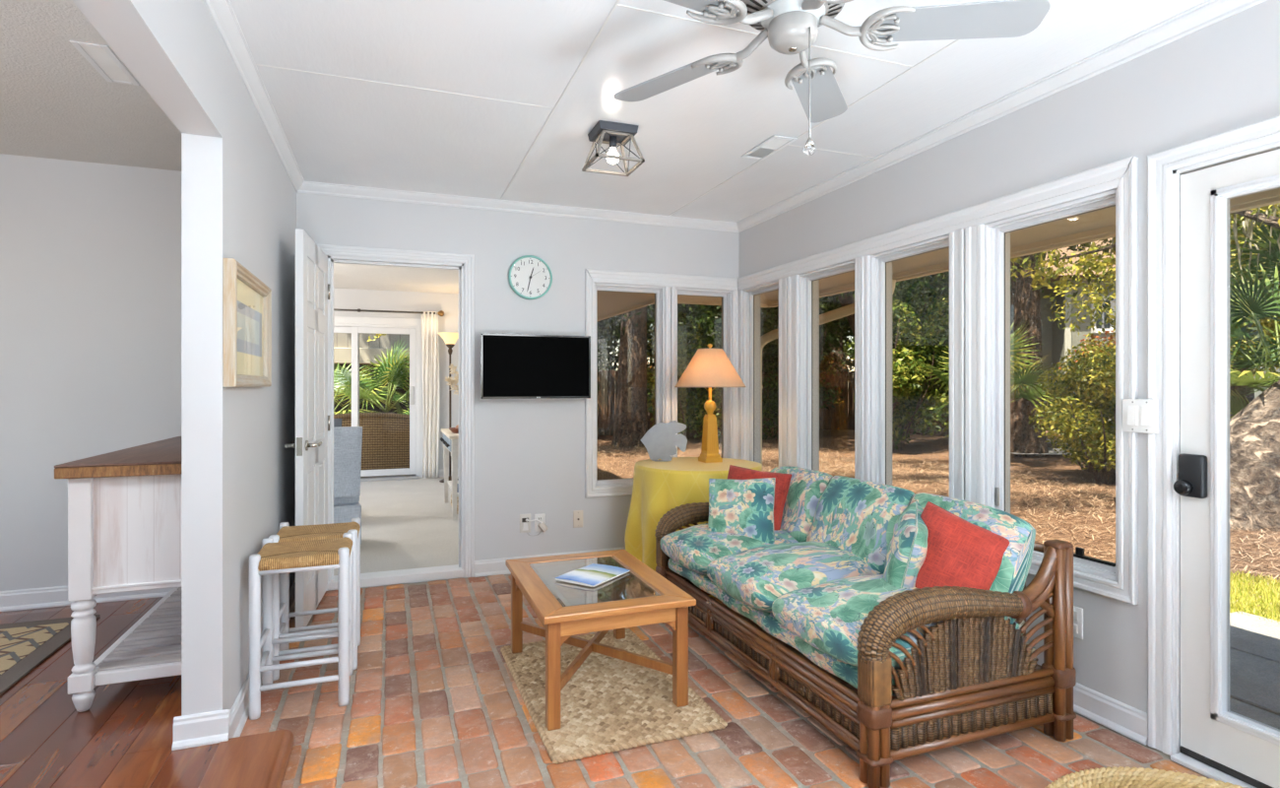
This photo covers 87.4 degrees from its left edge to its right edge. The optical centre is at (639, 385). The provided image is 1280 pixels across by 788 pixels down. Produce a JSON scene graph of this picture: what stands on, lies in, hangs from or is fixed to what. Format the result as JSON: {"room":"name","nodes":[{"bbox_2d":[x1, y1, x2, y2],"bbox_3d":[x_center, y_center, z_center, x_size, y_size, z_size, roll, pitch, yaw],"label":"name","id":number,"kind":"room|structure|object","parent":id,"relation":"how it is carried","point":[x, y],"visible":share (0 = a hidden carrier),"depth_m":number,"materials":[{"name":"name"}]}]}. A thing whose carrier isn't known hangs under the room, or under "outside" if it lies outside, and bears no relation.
{"room":"sunroom","nodes":[
{"label":"sunroom","id":0,"kind":"room"},
{"bbox_2d":[0,0,181,171],"bbox_3d":[-2.354,-1.250,0.401,2.870,0.100,6.400,0,0,-21],"label":"ceiling","id":1,"kind":"structure","parent":0,"point":[54,103],"depth_m":2.85,"materials":[{"name":"paint"}]},
{"bbox_2d":[68,40,139,85],"bbox_3d":[-1.984,-1.197,2.493,0.110,0.006,0.330,0,0,-21],"label":"ceiling vent","id":2,"kind":"object","parent":1,"relation":"in","point":[103,60],"visible":1,"depth_m":2.48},
{"bbox_2d":[0,596,219,787],"bbox_3d":[-2.294,1.240,0.424,2.970,0.160,6.400,0,0,-21],"label":"planks","id":3,"kind":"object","parent":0,"point":[125,736],"visible":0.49,"depth_m":2.28,"materials":[{"name":"brown wood"}]},
{"bbox_2d":[0,614,100,695],"bbox_3d":[-3.130,1.153,1.947,1.770,0.012,2.380,0,0,-21],"label":"patterned rug","id":4,"kind":"object","parent":3,"relation":"on","point":[25,645],"visible":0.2,"depth_m":2.98,"materials":[{"name":"fabric"}]},
{"bbox_2d":[54,436,181,711],"bbox_3d":[-2.074,0.717,3.079,0.451,0.884,1.460,0,0,-21],"label":"kitchen island","id":5,"kind":"object","parent":3,"relation":"on","point":[124,505],"visible":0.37,"depth_m":2.43,"materials":[{"name":"white wood"}]},
{"bbox_2d":[71,0,296,715],"bbox_3d":[-0.957,0.010,0.923,0.115,2.660,6.400,0,0,-21],"label":"wall","id":6,"kind":"structure","parent":0,"point":[238,197],"depth_m":2.20,"materials":[{"name":"paint"}]},
{"bbox_2d":[171,708,229,750],"bbox_3d":[-1.423,1.113,2.171,0.155,0.095,0.026,0,0,-21],"label":"baseboard","id":7,"kind":"structure","parent":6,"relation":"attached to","point":[213,727],"depth_m":2.17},
{"bbox_2d":[222,257,271,386],"bbox_3d":[-1.481,-0.210,2.548,0.038,0.424,0.724,0,0,-21],"label":"framed print","id":8,"kind":"object","parent":6,"relation":"attached to","point":[246,299],"visible":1,"depth_m":2.45,"materials":[{"name":"beige glass"}]},
{"bbox_2d":[203,0,304,191],"bbox_3d":[-0.880,-1.170,0.952,0.048,0.060,6.400,0,0,-21],"label":"crown molding","id":9,"kind":"structure","parent":6,"relation":"attached to","point":[222,12],"depth_m":2.54,"materials":[{"name":"wood"}]},
{"bbox_2d":[229,578,295,738],"bbox_3d":[-1.689,1.170,3.084,0.026,0.100,1.840,0,0,-21],"label":"baseboard","id":10,"kind":"structure","parent":6,"relation":"attached to","point":[239,711],"depth_m":2.43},
{"bbox_2d":[284,228,329,632],"bbox_3d":[-1.767,0.217,3.622,0.160,1.966,0.748,0,0,-16],"label":"door","id":11,"kind":"structure","parent":6,"relation":"in","point":[312,288],"depth_m":3.46,"materials":[{"name":"white wood"}]},
{"bbox_2d":[0,153,739,590],"bbox_3d":[-2.040,0.010,3.999,6.180,2.660,0.120,0,0,-21],"label":"wall","id":12,"kind":"structure","parent":0,"point":[91,252],"depth_m":3.69,"materials":[{"name":"paint"}]},
{"bbox_2d":[0,585,172,611],"bbox_3d":[-3.471,1.110,3.386,2.870,0.100,0.026,0,0,-21],"label":"baseboard","id":13,"kind":"structure","parent":12,"relation":"attached to","point":[46,597],"depth_m":3.52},
{"bbox_2d":[317,244,474,590],"bbox_3d":[-1.512,0.189,4.186,0.914,2.062,0.143,0,0,-21],"label":"door frame","id":14,"kind":"structure","parent":12,"relation":"attached to","point":[343,254],"depth_m":4.26,"materials":[{"name":"wood"}]},
{"bbox_2d":[297,180,738,232],"bbox_3d":[-0.636,-1.170,4.434,2.945,0.060,0.048,0,0,-21],"label":"crown molding","id":15,"kind":"structure","parent":12,"relation":"attached to","point":[311,187],"depth_m":4.35,"materials":[{"name":"wood"}]},
{"bbox_2d":[519,512,530,532],"bbox_3d":[-0.753,0.904,4.406,0.074,0.124,0.019,0,0,-21],"label":"cable plate","id":16,"kind":"object","parent":12,"relation":"attached to","point":[525,525],"visible":1,"depth_m":4.41,"materials":[{"name":"grey plastic"}]},
{"bbox_2d":[508,255,552,299],"bbox_3d":[-0.721,-0.715,4.406,0.290,0.290,0.041,0,0,-21],"label":"wall clock","id":17,"kind":"object","parent":12,"relation":"attached to","point":[530,277],"visible":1,"depth_m":4.40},
{"bbox_2d":[480,332,590,398],"bbox_3d":[-0.682,-0.125,4.375,0.717,0.414,0.126,0,0,-21],"label":"television","id":18,"kind":"object","parent":12,"relation":"attached to","point":[512,365],"visible":1,"depth_m":4.31,"materials":[{"name":"black plastic"}]},
{"bbox_2d":[474,547,625,576],"bbox_3d":[-0.160,1.170,4.624,1.920,0.100,0.026,0,0,-21],"label":"baseboard","id":19,"kind":"structure","parent":12,"relation":"attached to","point":[494,566],"depth_m":4.34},
{"bbox_2d":[573,510,582,527],"bbox_3d":[-0.417,0.900,4.534,0.070,0.116,0.014,0,0,-21],"label":"cable plate","id":20,"kind":"object","parent":12,"relation":"attached to","point":[577,514],"visible":1,"depth_m":4.53,"materials":[{"name":"beige plastic"}]},
{"bbox_2d":[594,283,664,487],"bbox_3d":[-0.088,-0.005,4.719,0.523,1.399,0.158,0,0,-21],"label":"window","id":21,"kind":"structure","parent":12,"relation":"in","point":[659,291],"depth_m":4.76,"materials":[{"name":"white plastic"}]},
{"bbox_2d":[676,287,731,457],"bbox_3d":[0.444,-0.005,4.933,0.456,1.399,0.130,0,0,-21],"label":"window","id":22,"kind":"structure","parent":12,"relation":"in","point":[726,295],"depth_m":4.97,"materials":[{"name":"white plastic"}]},
{"bbox_2d":[333,476,458,575],"bbox_3d":[-2.968,1.248,6.110,3.320,0.145,4.475,0,0,-21],"label":"floor","id":23,"kind":"structure","parent":0,"point":[407,524],"depth_m":5.61,"materials":[{"name":"carpet"}]},
{"bbox_2d":[333,426,362,544],"bbox_3d":[-2.283,0.730,4.804,0.489,0.890,0.582,0,0,-28],"label":"dining chair","id":24,"kind":"object","parent":23,"relation":"on","point":[348,440],"visible":0.41,"depth_m":4.66,"materials":[{"name":"grey fabric"}]},
{"bbox_2d":[437,331,458,482],"bbox_3d":[-2.339,0.262,8.254,0.310,1.826,0.310,0,0,-21],"label":"floor lamp","id":25,"kind":"object","parent":23,"relation":"on","point":[450,339],"visible":0.78,"depth_m":8.23,"materials":[{"name":"brown metal"}]},
{"bbox_2d":[440,428,458,519],"bbox_3d":[-1.652,0.802,6.375,0.430,0.745,1.060,0,0,-21],"label":"console table","id":26,"kind":"object","parent":23,"relation":"on","point":[450,440],"visible":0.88,"depth_m":5.89,"materials":[{"name":"wood"}]},
{"bbox_2d":[444,363,458,395],"bbox_3d":[-1.710,0.085,6.425,0.300,0.689,0.313,0,0,6],"label":"pampas vase","id":27,"kind":"object","parent":26,"relation":"on","point":[455,381],"visible":0.28,"depth_m":6.38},
{"bbox_2d":[447,480,458,496],"bbox_3d":[-1.638,0.964,6.380,0.320,0.022,0.900,0,0,-20],"label":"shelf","id":28,"kind":"object","parent":26,"relation":"attached to","point":[449,482],"depth_m":6.54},
{"bbox_2d":[333,288,458,469],"bbox_3d":[-3.772,0.010,8.262,3.520,2.620,0.120,0,0,-21],"label":"wall","id":29,"kind":"structure","parent":0,"point":[344,298],"depth_m":8.60,"materials":[{"name":"paint"}]},
{"bbox_2d":[333,316,423,481],"bbox_3d":[-3.624,0.160,8.264,1.840,2.040,0.220,0,0,-21],"label":"door","id":30,"kind":"structure","parent":29,"relation":"in","point":[354,325],"depth_m":8.48,"materials":[{"name":"metal"}]},
{"bbox_2d":[333,308,444,316],"bbox_3d":[-3.548,-0.930,8.213,2.205,0.080,0.102,0,0,-20],"label":"curtain rod","id":31,"kind":"object","parent":29,"relation":"attached to","point":[440,312],"visible":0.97,"depth_m":8.34,"materials":[{"name":"brown metal"}]},
{"bbox_2d":[421,311,440,478],"bbox_3d":[-2.664,0.107,8.515,0.227,2.115,0.048,0,0,-21],"label":"curtain","id":32,"kind":"object","parent":31,"relation":"hanging from","point":[429,322],"visible":1,"depth_m":8.51,"materials":[{"name":"fabric"}]},
{"bbox_2d":[333,262,458,293],"bbox_3d":[-2.967,-1.250,6.108,3.320,0.100,4.480,0,0,-21],"label":"ceiling","id":33,"kind":"structure","parent":0,"point":[346,276],"depth_m":7.52,"materials":[{"name":"paint"}]},
{"bbox_2d":[229,0,1206,222],"bbox_3d":[0.477,-1.250,1.459,2.945,0.100,6.400,0,0,-21],"label":"ceiling","id":34,"kind":"structure","parent":0,"point":[692,137],"depth_m":2.71,"materials":[{"name":"paint"}]},
{"bbox_2d":[256,0,959,216],"bbox_3d":[0.477,-1.199,1.459,2.945,0.002,6.400,0,0,-21],"label":"trim","id":35,"kind":"structure","parent":34,"relation":"attached to","point":[617,1],"depth_m":2.57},
{"bbox_2d":[581,120,644,176],"bbox_3d":[-0.127,-1.114,3.139,0.232,0.170,0.232,0,0,-21],"label":"ceiling light","id":36,"kind":"object","parent":34,"relation":"attached to","point":[614,134],"visible":1,"depth_m":3.10,"materials":[{"name":"metal"}]},
{"bbox_2d":[741,134,797,160],"bbox_3d":[0.645,-1.194,3.364,0.132,0.006,0.320,0,0,-21],"label":"ceiling vent","id":37,"kind":"object","parent":34,"relation":"in","point":[776,143],"visible":1,"depth_m":3.35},
{"bbox_2d":[613,0,1050,155],"bbox_3d":[0.398,-0.901,1.776,1.222,0.597,1.221,0,0,-21],"label":"ceiling fan","id":38,"kind":"object","parent":34,"relation":"hanging from","point":[790,27],"visible":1,"depth_m":1.78,"materials":[{"name":"white metal"}]},
{"bbox_2d":[240,574,1208,787],"bbox_3d":[0.520,1.274,1.486,3.085,0.112,6.420,0,0,-21],"label":"floor","id":39,"kind":"structure","parent":0,"point":[435,700],"depth_m":2.36,"materials":[{"name":"brick"}]},
{"bbox_2d":[198,729,293,787],"bbox_3d":[-0.479,1.189,0.107,0.212,0.062,4.535,0,0,-21],"label":"threshold","id":40,"kind":"structure","parent":39,"relation":"on","point":[257,760],"depth_m":2.06,"materials":[{"name":"brown wood"}]},
{"bbox_2d":[249,532,353,719],"bbox_3d":[-1.326,0.920,2.648,0.339,0.599,0.318,0,0,-21],"label":"stool","id":41,"kind":"object","parent":39,"relation":"on","point":[272,558],"visible":1,"depth_m":2.55,"materials":[{"name":"wood"}]},
{"bbox_2d":[268,516,360,680],"bbox_3d":[-1.431,0.920,2.972,0.339,0.599,0.318,0,0,-21],"label":"stool","id":42,"kind":"object","parent":39,"relation":"on","point":[282,614],"visible":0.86,"depth_m":2.92,"materials":[{"name":"wood"}]},
{"bbox_2d":[327,564,463,590],"bbox_3d":[-1.515,1.194,4.194,0.790,0.052,0.142,0,0,-21],"label":"threshold","id":43,"kind":"object","parent":39,"relation":"on","point":[368,579],"visible":0.76,"depth_m":4.17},
{"bbox_2d":[500,628,727,764],"bbox_3d":[-0.164,1.211,2.741,0.650,0.025,1.017,0,0,-21],"label":"jute rug","id":44,"kind":"object","parent":39,"relation":"on","point":[609,704],"visible":0.75,"depth_m":2.54,"materials":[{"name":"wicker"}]},
{"bbox_2d":[505,549,696,730],"bbox_3d":[-0.203,0.999,2.785,0.575,0.408,0.820,0,0,-21],"label":"coffee table","id":45,"kind":"object","parent":44,"relation":"on","point":[667,603],"visible":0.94,"depth_m":2.52,"materials":[{"name":"brown wood"}]},
{"bbox_2d":[555,563,630,586],"bbox_3d":[-0.196,0.787,2.809,0.196,0.013,0.270,0,0,31],"label":"magazine","id":46,"kind":"object","parent":45,"relation":"on","point":[594,574],"visible":1,"depth_m":2.78,"materials":[{"name":"paper"}]},
{"bbox_2d":[624,456,762,596],"bbox_3d":[0.381,0.855,4.326,0.975,0.710,0.955,0,0,-21],"label":"tablecloth","id":47,"kind":"object","parent":39,"relation":"on","point":[659,486],"visible":0.47,"depth_m":4.01,"materials":[{"name":"yellow fabric"}]},
{"bbox_2d":[640,420,687,460],"bbox_3d":[0.159,0.366,4.456,0.312,0.271,0.040,0,0,2],"label":"fish figurine","id":48,"kind":"object","parent":47,"relation":"on","point":[661,440],"visible":1,"depth_m":4.45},
{"bbox_2d":[674,343,746,462],"bbox_3d":[0.464,0.109,4.428,0.470,0.780,0.470,0,0,-21],"label":"table lamp","id":49,"kind":"object","parent":47,"relation":"on","point":[709,367],"visible":1,"depth_m":4.33,"materials":[{"name":"yellow paint"}]},
{"bbox_2d":[654,465,1076,787],"bbox_3d":[0.791,0.830,2.986,0.888,0.781,1.792,0,0,-21],"label":"sofa","id":50,"kind":"object","parent":39,"relation":"on","point":[959,665],"visible":0.83,"depth_m":2.30,"materials":[{"name":"wicker"}]},
{"bbox_2d":[660,522,798,575],"bbox_3d":[0.528,0.821,3.486,0.744,0.214,0.560,0,0,-20],"label":"seat cushion","id":51,"kind":"object","parent":50,"relation":"on","point":[690,549],"depth_m":3.30,"materials":[{"name":"fabric"}]},
{"bbox_2d":[707,477,775,543],"bbox_3d":[0.512,0.640,3.401,0.372,0.352,0.185,0,0,23],"label":"throw pillow","id":52,"kind":"object","parent":50,"relation":"on","point":[744,507],"visible":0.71,"depth_m":3.35,"materials":[{"name":"fabric"}]},
{"bbox_2d":[727,464,791,530],"bbox_3d":[0.596,0.615,3.533,0.380,0.364,0.193,0,0,38],"label":"throw pillow","id":53,"kind":"object","parent":50,"relation":"on","point":[783,480],"visible":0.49,"depth_m":3.46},
{"bbox_2d":[706,540,878,612],"bbox_3d":[0.724,0.821,2.961,0.744,0.214,0.560,0,0,-20],"label":"seat cushion","id":54,"kind":"object","parent":50,"relation":"on","point":[750,580],"depth_m":2.80,"materials":[{"name":"fabric"}]},
{"bbox_2d":[770,465,832,542],"bbox_3d":[0.793,0.637,3.585,0.232,0.397,0.552,0,0,-20],"label":"cushion","id":55,"kind":"object","parent":50,"relation":"on","point":[806,486],"depth_m":3.39,"materials":[{"name":"fabric"}]},
{"bbox_2d":[806,475,915,574],"bbox_3d":[0.990,0.637,3.060,0.232,0.397,0.552,0,0,-20],"label":"cushion","id":56,"kind":"object","parent":50,"relation":"on","point":[856,517],"depth_m":2.98,"materials":[{"name":"fabric"}]},
{"bbox_2d":[771,574,1024,667],"bbox_3d":[0.920,0.822,2.437,0.744,0.210,0.560,0,0,-20],"label":"seat cushion","id":57,"kind":"object","parent":50,"relation":"on","point":[833,619],"depth_m":2.23,"materials":[{"name":"fabric"}]},
{"bbox_2d":[882,501,928,587],"bbox_3d":[1.008,0.645,2.533,0.166,0.381,0.388,0,0,23],"label":"throw pillow","id":58,"kind":"object","parent":50,"relation":"on","point":[907,549],"visible":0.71,"depth_m":2.39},
{"bbox_2d":[915,501,1009,589],"bbox_3d":[1.112,0.630,2.407,0.213,0.385,0.405,0,0,-40],"label":"throw pillow","id":59,"kind":"object","parent":50,"relation":"on","point":[961,552],"visible":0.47,"depth_m":2.35,"materials":[{"name":"fabric"}]},
{"bbox_2d":[909,492,1035,624],"bbox_3d":[1.186,0.637,2.536,0.232,0.397,0.552,0,0,-20],"label":"cushion","id":60,"kind":"object","parent":50,"relation":"on","point":[1016,561],"depth_m":2.30,"materials":[{"name":"fabric"}]},
{"bbox_2d":[1044,766,1247,787],"bbox_3d":[1.516,1.210,1.656,0.930,0.024,0.932,0,0,-26],"label":"round rug","id":61,"kind":"object","parent":39,"relation":"on","point":[1103,777],"visible":1,"depth_m":2.05,"materials":[{"name":"wicker"}]},
{"bbox_2d":[1170,752,1256,787],"bbox_3d":[1.977,1.216,1.828,0.195,0.016,0.854,0,0,-21],"label":"threshold","id":62,"kind":"object","parent":39,"relation":"on","point":[1189,762],"visible":0.43,"depth_m":2.11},
{"bbox_2d":[739,0,1279,755],"bbox_3d":[1.905,0.010,2.058,0.150,2.660,6.520,0,0,-21],"label":"wall","id":63,"kind":"structure","parent":0,"point":[1223,76],"depth_m":2.46,"materials":[{"name":"paint"}]},
{"bbox_2d":[742,280,778,462],"bbox_3d":[0.891,-0.005,4.702,0.158,1.399,0.504,0,0,-21],"label":"window","id":64,"kind":"structure","parent":63,"relation":"in","point":[750,296],"depth_m":4.91,"materials":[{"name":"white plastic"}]},
{"bbox_2d":[799,259,854,470],"bbox_3d":[1.153,-0.005,3.999,0.158,1.399,0.559,0,0,-21],"label":"window","id":65,"kind":"structure","parent":63,"relation":"in","point":[807,281],"depth_m":4.23,"materials":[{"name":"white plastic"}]},
{"bbox_2d":[760,279,895,464],"bbox_3d":[1.230,0.320,4.863,0.274,2.072,1.236,0,0,-38],"label":"downspout","id":66,"kind":"object","parent":63,"relation":"attached to","point":[849,309],"visible":0.21,"depth_m":5.07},
{"bbox_2d":[584,156,1138,604],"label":"window","id":67,"kind":"structure","parent":63,"relation":"in","point":[996,232],"depth_m":2.95,"materials":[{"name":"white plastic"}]},
{"bbox_2d":[870,234,949,485],"bbox_3d":[1.388,-0.005,3.373,0.158,1.399,0.556,0,0,-21],"label":"window","id":68,"kind":"structure","parent":63,"relation":"in","point":[880,263],"depth_m":3.60,"materials":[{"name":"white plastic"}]},
{"bbox_2d":[736,0,1267,232],"bbox_3d":[1.833,-1.170,1.967,0.048,0.060,6.400,0,0,-21],"label":"crown molding","id":69,"kind":"structure","parent":63,"relation":"attached to","point":[1207,13],"depth_m":2.65,"materials":[{"name":"wood"}]},
{"bbox_2d":[1073,605,1083,639],"bbox_3d":[1.642,0.890,2.535,0.008,0.116,0.070,0,0,-21],"label":"power outlet","id":70,"kind":"object","parent":63,"relation":"attached to","point":[1077,611],"visible":0.53,"depth_m":2.52,"materials":[{"name":"white plastic"}]},
{"bbox_2d":[1073,682,1147,744],"bbox_3d":[1.226,1.170,3.624,0.026,0.100,2.870,0,0,-21],"label":"baseboard","id":71,"kind":"structure","parent":63,"relation":"attached to","point":[1126,720],"depth_m":2.39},
{"bbox_2d":[1122,398,1158,433],"bbox_3d":[1.708,0.102,2.289,0.014,0.114,0.116,0,0,-21],"label":"light switch","id":72,"kind":"object","parent":63,"relation":"attached to","point":[1138,415],"visible":1,"depth_m":2.29,"materials":[{"name":"white plastic"}]},
{"bbox_2d":[1147,115,1279,755],"bbox_3d":[1.979,0.218,1.829,0.171,2.003,1.016,0,0,-21],"label":"door frame","id":73,"kind":"structure","parent":63,"relation":"attached to","point":[1164,170],"depth_m":2.22,"materials":[{"name":"wood"}]},
{"bbox_2d":[1173,148,1279,787],"bbox_3d":[1.923,0.256,1.813,0.100,1.902,0.857,0,0,-21],"label":"door","id":74,"kind":"structure","parent":63,"relation":"in","point":[1245,748],"depth_m":2.13,"materials":[{"name":"paint"}]},
{"label":"outside","id":75,"kind":"structure","parent":0,"visible":0},
{"bbox_2d":[596,395,1279,583],"bbox_3d":[10.679,0.781,28.548,120.000,1.216,90.000,0,0,-20],"label":"ground","id":76,"kind":"structure","parent":75,"point":[928,448],"depth_m":9.34,"materials":[{"name":"brown soil"}]},
{"bbox_2d":[333,360,401,414],"bbox_3d":[-4.983,0.448,10.542,2.517,1.983,2.510,0,0,-21],"label":"fan palm","id":77,"kind":"object","parent":76,"relation":"on","point":[337,390],"visible":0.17,"depth_m":10.83,"materials":[{"name":"green plant"}]},
{"bbox_2d":[333,412,409,476],"bbox_3d":[-3.857,0.840,9.403,1.420,0.960,0.824,0,0,-21],"label":"settee","id":78,"kind":"object","parent":76,"relation":"on","point":[385,444],"visible":0.43,"depth_m":9.16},
{"bbox_2d":[333,332,409,414],"bbox_3d":[-6.411,-1.135,14.578,7.000,4.950,4.200,0,0,-21],"label":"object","id":79,"kind":"object","parent":76,"relation":"on","point":[368,350],"visible":0.06,"depth_m":13.26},
{"bbox_2d":[333,339,409,413],"bbox_3d":[-4.208,0.338,10.537,1.805,2.204,1.748,0,0,42],"label":"fan palm","id":80,"kind":"object","parent":76,"relation":"on","point":[394,370],"visible":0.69,"depth_m":10.41,"materials":[{"name":"green plant"}]},
{"bbox_2d":[596,303,721,447],"bbox_3d":[0.197,-2.563,14.037,8.147,8.133,7.731,0,0,14],"label":"oak tree","id":81,"kind":"object","parent":76,"relation":"on","point":[631,415],"visible":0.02,"depth_m":13.79,"materials":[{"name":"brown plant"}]},
{"bbox_2d":[646,317,721,441],"bbox_3d":[1.162,-0.067,16.034,2.647,3.042,2.890,0,0,31],"label":"bush","id":82,"kind":"object","parent":76,"relation":"on","point":[692,414],"visible":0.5,"depth_m":15.63,"materials":[{"name":"green plant"}]},
{"bbox_2d":[596,304,777,370],"bbox_3d":[0.654,-2.411,19.730,8.744,7.562,7.643,0,0,-21],"label":"oak tree","id":83,"kind":"object","parent":76,"relation":"on","point":[704,325],"visible":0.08,"depth_m":19.27,"materials":[{"name":"green plant"}]},
{"bbox_2d":[596,369,949,436],"bbox_3d":[2.997,0.455,17.800,16.204,1.730,0.096,0,0,-14],"label":"fence","id":84,"kind":"object","parent":76,"relation":"on","point":[841,416],"visible":0.07,"depth_m":18.29,"materials":[{"name":"brown wood"}]},
{"bbox_2d":[760,296,845,440],"bbox_3d":[3.482,-0.471,16.129,2.581,3.845,2.816,0,0,36],"label":"bush","id":85,"kind":"object","parent":76,"relation":"on","point":[771,409],"visible":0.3,"depth_m":15.92,"materials":[{"name":"green plant"}]},
{"bbox_2d":[694,294,920,371],"bbox_3d":[5.915,-2.604,20.709,7.208,7.947,8.043,0,0,44],"label":"oak tree","id":86,"kind":"object","parent":76,"relation":"on","point":[838,354],"visible":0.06,"depth_m":19.27,"materials":[{"name":"green plant"}]},
{"bbox_2d":[763,318,854,371],"bbox_3d":[6.029,-2.586,24.197,5.690,7.838,5.384,0,0,-43],"label":"evergreen tree","id":87,"kind":"object","parent":76,"relation":"on","point":[849,362],"visible":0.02,"depth_m":23.44,"materials":[{"name":"green plant"}]},
{"bbox_2d":[679,271,949,439],"bbox_3d":[3.591,-2.077,15.889,7.631,7.340,6.915,0,0,-21],"label":"oak tree","id":88,"kind":"object","parent":76,"relation":"on","point":[845,298],"visible":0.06,"depth_m":14.96,"materials":[{"name":"green plant"}]},
{"bbox_2d":[842,297,947,451],"bbox_3d":[5.227,-0.170,13.409,2.021,3.241,2.178,0,0,5],"label":"bush","id":89,"kind":"object","parent":76,"relation":"on","point":[903,371],"visible":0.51,"depth_m":13.30,"materials":[{"name":"green plant"}]},
{"bbox_2d":[853,270,949,435],"bbox_3d":[7.088,-2.182,16.876,3.696,7.105,4.705,0,0,7],"label":"oak tree","id":90,"kind":"object","parent":76,"relation":"on","point":[922,315],"visible":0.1,"depth_m":16.01,"materials":[{"name":"green plant"}]},
{"bbox_2d":[914,294,949,438],"bbox_3d":[6.788,-0.288,13.793,2.079,3.476,2.197,0,0,19],"label":"bush","id":91,"kind":"object","parent":76,"relation":"on","point":[940,327],"visible":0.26,"depth_m":13.58,"materials":[{"name":"green plant"}]},
{"bbox_2d":[596,436,1279,606],"bbox_3d":[2.149,1.287,10.086,8.057,0.227,12.745,0,0,-21],"label":"pine needles","id":92,"kind":"object","parent":76,"relation":"on","point":[903,465],"visible":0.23,"depth_m":8.49,"materials":[{"name":"plant"}]},
{"bbox_2d":[908,319,1064,410],"bbox_3d":[5.745,0.170,11.039,2.349,2.539,2.327,0,0,40],"label":"fan palm","id":93,"kind":"object","parent":76,"relation":"on","point":[1023,377],"visible":0.38,"depth_m":10.70,"materials":[{"name":"green plant"}]},
{"bbox_2d":[1010,237,1115,456],"bbox_3d":[7.233,-2.487,13.006,5.743,7.998,5.690,0,0,26],"label":"oak tree","id":94,"kind":"object","parent":76,"relation":"on","point":[1025,302],"visible":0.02,"depth_m":12.36,"materials":[{"name":"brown plant"}]},
{"bbox_2d":[1028,337,1115,485],"bbox_3d":[6.256,0.392,9.427,1.860,2.125,1.709,0,0,-8],"label":"bush","id":95,"kind":"object","parent":76,"relation":"on","point":[1094,379],"visible":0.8,"depth_m":9.12,"materials":[{"name":"green plant"}]},
{"bbox_2d":[1058,330,1115,472],"bbox_3d":[7.157,0.286,10.459,1.149,2.330,1.298,0,0,-21],"label":"bush","id":96,"kind":"object","parent":76,"relation":"on","point":[1092,336],"visible":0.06,"depth_m":10.48,"materials":[{"name":"green plant"}]},
{"bbox_2d":[1010,202,1279,531],"bbox_3d":[6.152,-2.308,8.111,14.188,9.098,8.913,0,0,-17],"label":"tree","id":97,"kind":"object","parent":76,"relation":"on","point":[1254,430],"visible":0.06,"depth_m":6.35,"materials":[{"name":"green plant"}]},
{"bbox_2d":[1038,237,1279,420],"bbox_3d":[17.752,-2.130,24.580,12.100,7.300,7.400,0,0,6],"label":"house","id":98,"kind":"structure","parent":76,"relation":"on","point":[1056,342],"depth_m":22.09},
{"bbox_2d":[1042,208,1279,416],"bbox_3d":[12.899,-2.150,14.429,7.157,7.041,7.261,0,0,29],"label":"oak tree","id":99,"kind":"object","parent":76,"relation":"on","point":[1266,322],"visible":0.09,"depth_m":15.74,"materials":[{"name":"green plant"}]},
{"bbox_2d":[1229,388,1249,418],"bbox_3d":[6.918,0.445,7.290,2.475,0.989,2.640,0,0,-21],"label":"fan palm","id":100,"kind":"object","parent":76,"relation":"on","point":[1239,408],"visible":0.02,"depth_m":7.30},
{"bbox_2d":[1229,205,1278,288],"bbox_3d":[12.876,-2.057,12.617,4.786,6.855,5.191,0,0,-30],"label":"oak tree","id":101,"kind":"object","parent":76,"relation":"on","point":[1264,212],"visible":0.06,"depth_m":12.70,"materials":[{"name":"green plant"}]},
{"bbox_2d":[1229,611,1279,729],"bbox_3d":[3.325,1.341,1.485,2.053,0.078,4.397,0,0,-21],"label":"path","id":102,"kind":"structure","parent":76,"relation":"on","point":[1254,642],"depth_m":3.10,"materials":[{"name":"concrete"}]},
{"bbox_2d":[1229,577,1279,619],"bbox_3d":[4.389,1.359,2.682,0.900,0.062,3.950,0,0,-21],"label":"lawn","id":103,"kind":"structure","parent":76,"relation":"on","point":[1238,578],"depth_m":4.09,"materials":[{"name":"plant"}]},
{"bbox_2d":[1229,569,1279,623],"bbox_3d":[4.436,1.308,2.723,1.262,0.055,4.070,0,0,-21],"label":"grass strip","id":104,"kind":"object","parent":103,"relation":"on","point":[1234,579],"visible":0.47,"depth_m":4.22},
{"bbox_2d":[1229,257,1279,396],"bbox_3d":[7.357,-0.031,7.478,3.325,2.943,2.836,0,0,7],"label":"fan palm","id":105,"kind":"object","parent":76,"relation":"on","point":[1269,355],"visible":0.55,"depth_m":7.82,"materials":[{"name":"green plant"}]},
{"bbox_2d":[1229,203,1279,321],"bbox_3d":[8.520,-0.661,8.886,2.947,4.203,3.123,0,0,-21],"label":"fan palm","id":106,"kind":"object","parent":76,"relation":"on","point":[1267,261],"visible":0.18,"depth_m":8.68,"materials":[{"name":"green plant"}]},
{"bbox_3d":[-1.523,-1.420,3.488,6.910,1.020,11.600,0,0,-20],"label":"roof","id":107,"kind":"structure","parent":0,"visible":0},
{"bbox_2d":[596,188,1279,321],"bbox_3d":[1.001,-0.810,4.912,1.155,0.210,12.500,0,0,-21],"label":"roof fascia","id":108,"kind":"object","parent":107,"relation":"attached to","point":[1271,197],"visible":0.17,"depth_m":3.47,"materials":[{"name":"wood"}]},
{"bbox_2d":[596,188,1278,318],"bbox_3d":[0.530,-0.865,4.736,2.070,0.280,12.500,0,0,-21],"label":"soffit","id":109,"kind":"structure","parent":108,"relation":"attached to","point":[608,302],"depth_m":4.12,"materials":[{"name":"wood"}]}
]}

